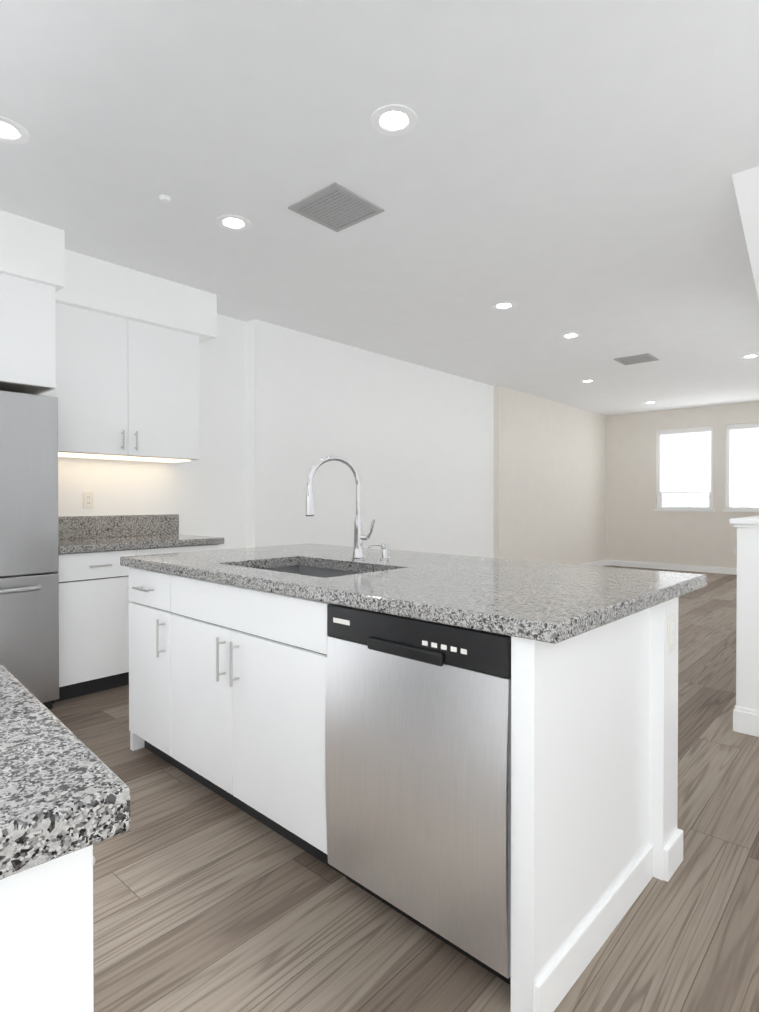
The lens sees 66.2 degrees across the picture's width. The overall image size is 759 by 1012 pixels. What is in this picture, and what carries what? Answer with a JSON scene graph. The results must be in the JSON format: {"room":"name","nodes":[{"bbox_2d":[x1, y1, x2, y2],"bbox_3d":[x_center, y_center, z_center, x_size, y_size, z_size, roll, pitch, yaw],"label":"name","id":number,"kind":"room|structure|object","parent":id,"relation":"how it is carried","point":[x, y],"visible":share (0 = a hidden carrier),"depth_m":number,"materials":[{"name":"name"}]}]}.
{"room":"kitchen","nodes":[
{"label":"kitchen","id":0,"kind":"room"},
{"bbox_2d":[0,210,216,342],"bbox_3d":[-2.102,-1.415,3.482,0.650,0.320,2.500,0,1,42],"label":"soffit","id":1,"kind":"structure","parent":0,"point":[34,251],"depth_m":3.73,"materials":[{"name":"paint"}]},
{"bbox_2d":[58,314,605,564],"bbox_3d":[0.420,-0.245,6.757,0.350,2.720,11.050,0,1,42],"label":"wall","id":2,"kind":"structure","parent":0,"point":[445,463],"depth_m":5.96,"materials":[{"name":"paint"}]},
{"bbox_2d":[0,273,55,394],"bbox_3d":[-2.364,-0.958,3.177,0.664,0.581,0.910,0,1,42],"label":"upper cabinet","id":3,"kind":"object","parent":2,"relation":"attached to","point":[27,336],"visible":0.94,"depth_m":3.21,"materials":[{"name":"white wood"}]},
{"bbox_2d":[83,492,93,507],"bbox_3d":[-2.027,-0.041,4.058,0.007,0.114,0.070,0,1,42],"label":"electrical outlet","id":4,"kind":"object","parent":2,"relation":"attached to","point":[88,499],"visible":1,"depth_m":4.06,"materials":[{"name":"white plastic"}]},
{"bbox_2d":[40,303,199,462],"bbox_3d":[-1.803,-0.792,4.015,0.384,0.928,1.075,0,1,42],"label":"upper cabinet","id":5,"kind":"object","parent":2,"relation":"attached to","point":[126,389],"visible":0.79,"depth_m":3.90,"materials":[{"name":"white wood"}]},
{"bbox_2d":[581,560,606,565],"bbox_3d":[2.875,1.043,9.235,0.014,0.100,3.800,0,1,42],"label":"baseboard","id":6,"kind":"structure","parent":2,"relation":"attached to","point":[603,562],"depth_m":10.36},
{"bbox_2d":[0,0,758,415],"bbox_3d":[2.385,-1.647,4.749,6.200,0.120,11.700,0,1,42],"label":"ceiling","id":7,"kind":"structure","parent":0,"point":[552,170],"depth_m":2.71,"materials":[{"name":"paint"}]},
{"bbox_2d":[0,116,28,144],"bbox_3d":[-1.566,-1.563,2.423,0.190,0.004,0.190,0,1,42],"label":"recessed light","id":8,"kind":"object","parent":7,"relation":"in","point":[12,132],"visible":1,"depth_m":2.44,"materials":[{"name":"white plastic"}]},
{"bbox_2d":[159,195,170,203],"bbox_3d":[-1.093,-1.560,2.966,0.060,0.019,0.060,0,1,42],"label":"sensor","id":9,"kind":"object","parent":7,"relation":"attached to","point":[166,199],"visible":0.9,"depth_m":2.95,"materials":[{"name":"white plastic"}]},
{"bbox_2d":[216,215,250,231],"bbox_3d":[-0.810,-1.570,3.236,0.190,0.004,0.190,0,1,42],"label":"recessed light","id":10,"kind":"object","parent":7,"relation":"in","point":[237,223],"visible":1,"depth_m":3.23,"materials":[{"name":"white plastic"}]},
{"bbox_2d":[288,182,383,231],"bbox_3d":[-0.228,-1.567,3.077,0.360,0.008,0.360,0,1,42],"label":"ceiling vent","id":11,"kind":"object","parent":7,"relation":"in","point":[336,207],"visible":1,"depth_m":3.06,"materials":[{"name":"metal"}]},
{"bbox_2d":[371,104,416,135],"bbox_3d":[0.059,-1.562,2.363,0.190,0.004,0.190,0,1,42],"label":"recessed light","id":12,"kind":"object","parent":7,"relation":"in","point":[388,120],"visible":1,"depth_m":2.36,"materials":[{"name":"white plastic"}]},
{"bbox_2d":[492,302,515,309],"bbox_3d":[0.984,-1.583,4.609,0.190,0.004,0.190,0,1,42],"label":"recessed light","id":13,"kind":"object","parent":7,"relation":"in","point":[503,305],"visible":1,"depth_m":4.60,"materials":[{"name":"white plastic"}]},
{"bbox_2d":[560,333,580,338],"bbox_3d":[1.788,-1.590,5.446,0.190,0.004,0.190,0,1,42],"label":"recessed light","id":14,"kind":"object","parent":7,"relation":"in","point":[570,335],"visible":1,"depth_m":5.44,"materials":[{"name":"white plastic"}]},
{"bbox_2d":[580,380,595,382],"bbox_3d":[2.687,-1.609,7.514,0.190,0.004,0.190,0,1,42],"label":"recessed light","id":15,"kind":"object","parent":7,"relation":"in","point":[586,381],"visible":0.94,"depth_m":7.52,"materials":[{"name":"white"}]},
{"bbox_2d":[614,353,658,364],"bbox_3d":[2.800,-1.596,6.351,0.360,0.008,0.360,0,1,42],"label":"ceiling vent","id":16,"kind":"object","parent":7,"relation":"in","point":[637,359],"visible":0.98,"depth_m":6.34,"materials":[{"name":"metal"}]},
{"bbox_2d":[732,166,758,300],"bbox_3d":[4.306,-0.081,3.989,2.306,3.238,5.330,0,1,42],"label":"ceiling slope","id":17,"kind":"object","parent":7,"relation":"attached to","point":[746,184],"visible":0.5,"depth_m":2.87,"materials":[{"name":"paint"}]},
{"bbox_2d":[740,354,758,358],"bbox_3d":[3.962,-1.597,6.224,0.190,0.004,0.190,0,1,42],"label":"recessed light","id":18,"kind":"object","parent":7,"relation":"in","point":[749,356],"visible":1,"depth_m":6.23,"materials":[{"name":"white plastic"}]},
{"bbox_2d":[50,565,758,1011],"bbox_3d":[2.385,1.283,4.775,6.200,0.300,11.700,0,1,42],"label":"floor","id":19,"kind":"structure","parent":0,"point":[206,899],"depth_m":1.67,"materials":[{"name":"brown wood"}]},
{"bbox_2d":[0,390,58,709],"bbox_3d":[-2.315,0.270,3.144,0.743,1.755,0.874,0,1,42],"label":"refrigerator","id":20,"kind":"object","parent":19,"relation":"on","point":[29,608],"visible":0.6,"depth_m":3.16,"materials":[{"name":"silver metal"}]},
{"bbox_2d":[0,663,129,1011],"bbox_3d":[-0.700,0.636,0.583,0.644,1.070,0.716,0,1,-43],"label":"kitchen counter","id":21,"kind":"object","parent":19,"relation":"on","point":[64,798],"visible":1,"depth_m":0.51,"materials":[{"name":"grey stone"}]},
{"bbox_2d":[54,514,223,701],"bbox_3d":[-1.700,0.606,3.941,0.654,1.070,1.090,0,1,42],"label":"base cabinet","id":22,"kind":"object","parent":19,"relation":"on","point":[92,572],"visible":0.35,"depth_m":3.56,"materials":[{"name":"white wood"}]},
{"bbox_2d":[128,572,682,1011],"bbox_3d":[-0.035,0.720,2.393,2.190,0.870,1.154,0,1,42],"label":"kitchen island","id":23,"kind":"object","parent":19,"relation":"on","point":[228,660],"depth_m":1.80,"materials":[{"name":"white wood"}]},
{"bbox_2d":[120,544,706,647],"bbox_3d":[-0.028,0.271,2.395,2.214,0.064,1.206,0,1,42],"label":"island countertop","id":24,"kind":"structure","parent":23,"relation":"on","point":[557,605],"depth_m":1.84,"materials":[{"name":"grey stone"}]},
{"bbox_2d":[264,565,360,577],"bbox_3d":[-0.281,0.439,2.361,0.716,0.308,0.472,0,1,42],"label":"sink","id":25,"kind":"object","parent":24,"relation":"in","point":[313,571],"visible":0.02,"depth_m":2.67,"materials":[{"name":"metal"}]},
{"bbox_2d":[305,455,374,559],"bbox_3d":[-0.167,0.010,2.498,0.175,0.456,0.266,0,1,42],"label":"faucet","id":26,"kind":"object","parent":24,"relation":"on","point":[358,551],"visible":1,"depth_m":2.55,"materials":[{"name":"silver metal"}]},
{"bbox_2d":[368,543,388,560],"bbox_3d":[-0.002,0.200,2.526,0.054,0.075,0.092,0,1,42],"label":"soap dispenser","id":27,"kind":"object","parent":24,"relation":"on","point":[384,548],"visible":1,"depth_m":2.53,"materials":[{"name":"silver metal"}]},
{"bbox_2d":[325,604,510,984],"bbox_3d":[0.313,0.727,1.807,0.628,0.866,0.758,0,1,42],"label":"dishwasher","id":28,"kind":"object","parent":23,"relation":"in","point":[418,760],"visible":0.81,"depth_m":1.49,"materials":[{"name":"grey metal"}]},
{"bbox_2d":[606,401,758,567],"bbox_3d":[5.391,-0.271,9.621,3.930,2.720,0.150,0,1,42],"label":"wall","id":29,"kind":"structure","parent":0,"point":[639,528],"depth_m":10.06,"materials":[{"name":"paint"}]},
{"bbox_2d":[607,560,736,574],"bbox_3d":[5.403,1.040,9.512,3.330,0.100,0.014,0,1,42],"label":"baseboard","id":30,"kind":"structure","parent":29,"relation":"attached to","point":[708,569],"depth_m":9.87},
{"bbox_2d":[654,426,714,511],"bbox_3d":[5.136,-0.612,9.806,0.933,1.400,0.150,0,1,42],"label":"window","id":31,"kind":"structure","parent":29,"relation":"in","point":[684,469],"depth_m":9.80,"materials":[{"name":"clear glass"}]},
{"bbox_2d":[723,422,758,511],"bbox_3d":[5.918,-0.606,9.106,0.933,1.400,0.150,0,1,42],"label":"window","id":32,"kind":"structure","parent":29,"relation":"in","point":[742,467],"depth_m":9.25,"materials":[{"name":"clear glass"}]},
{"bbox_2d":[729,516,758,736],"bbox_3d":[2.140,0.605,3.176,0.260,1.085,0.800,0,1,42],"label":"wall","id":33,"kind":"structure","parent":0,"point":[746,715],"depth_m":2.93,"materials":[{"name":"white paint"}]}
]}

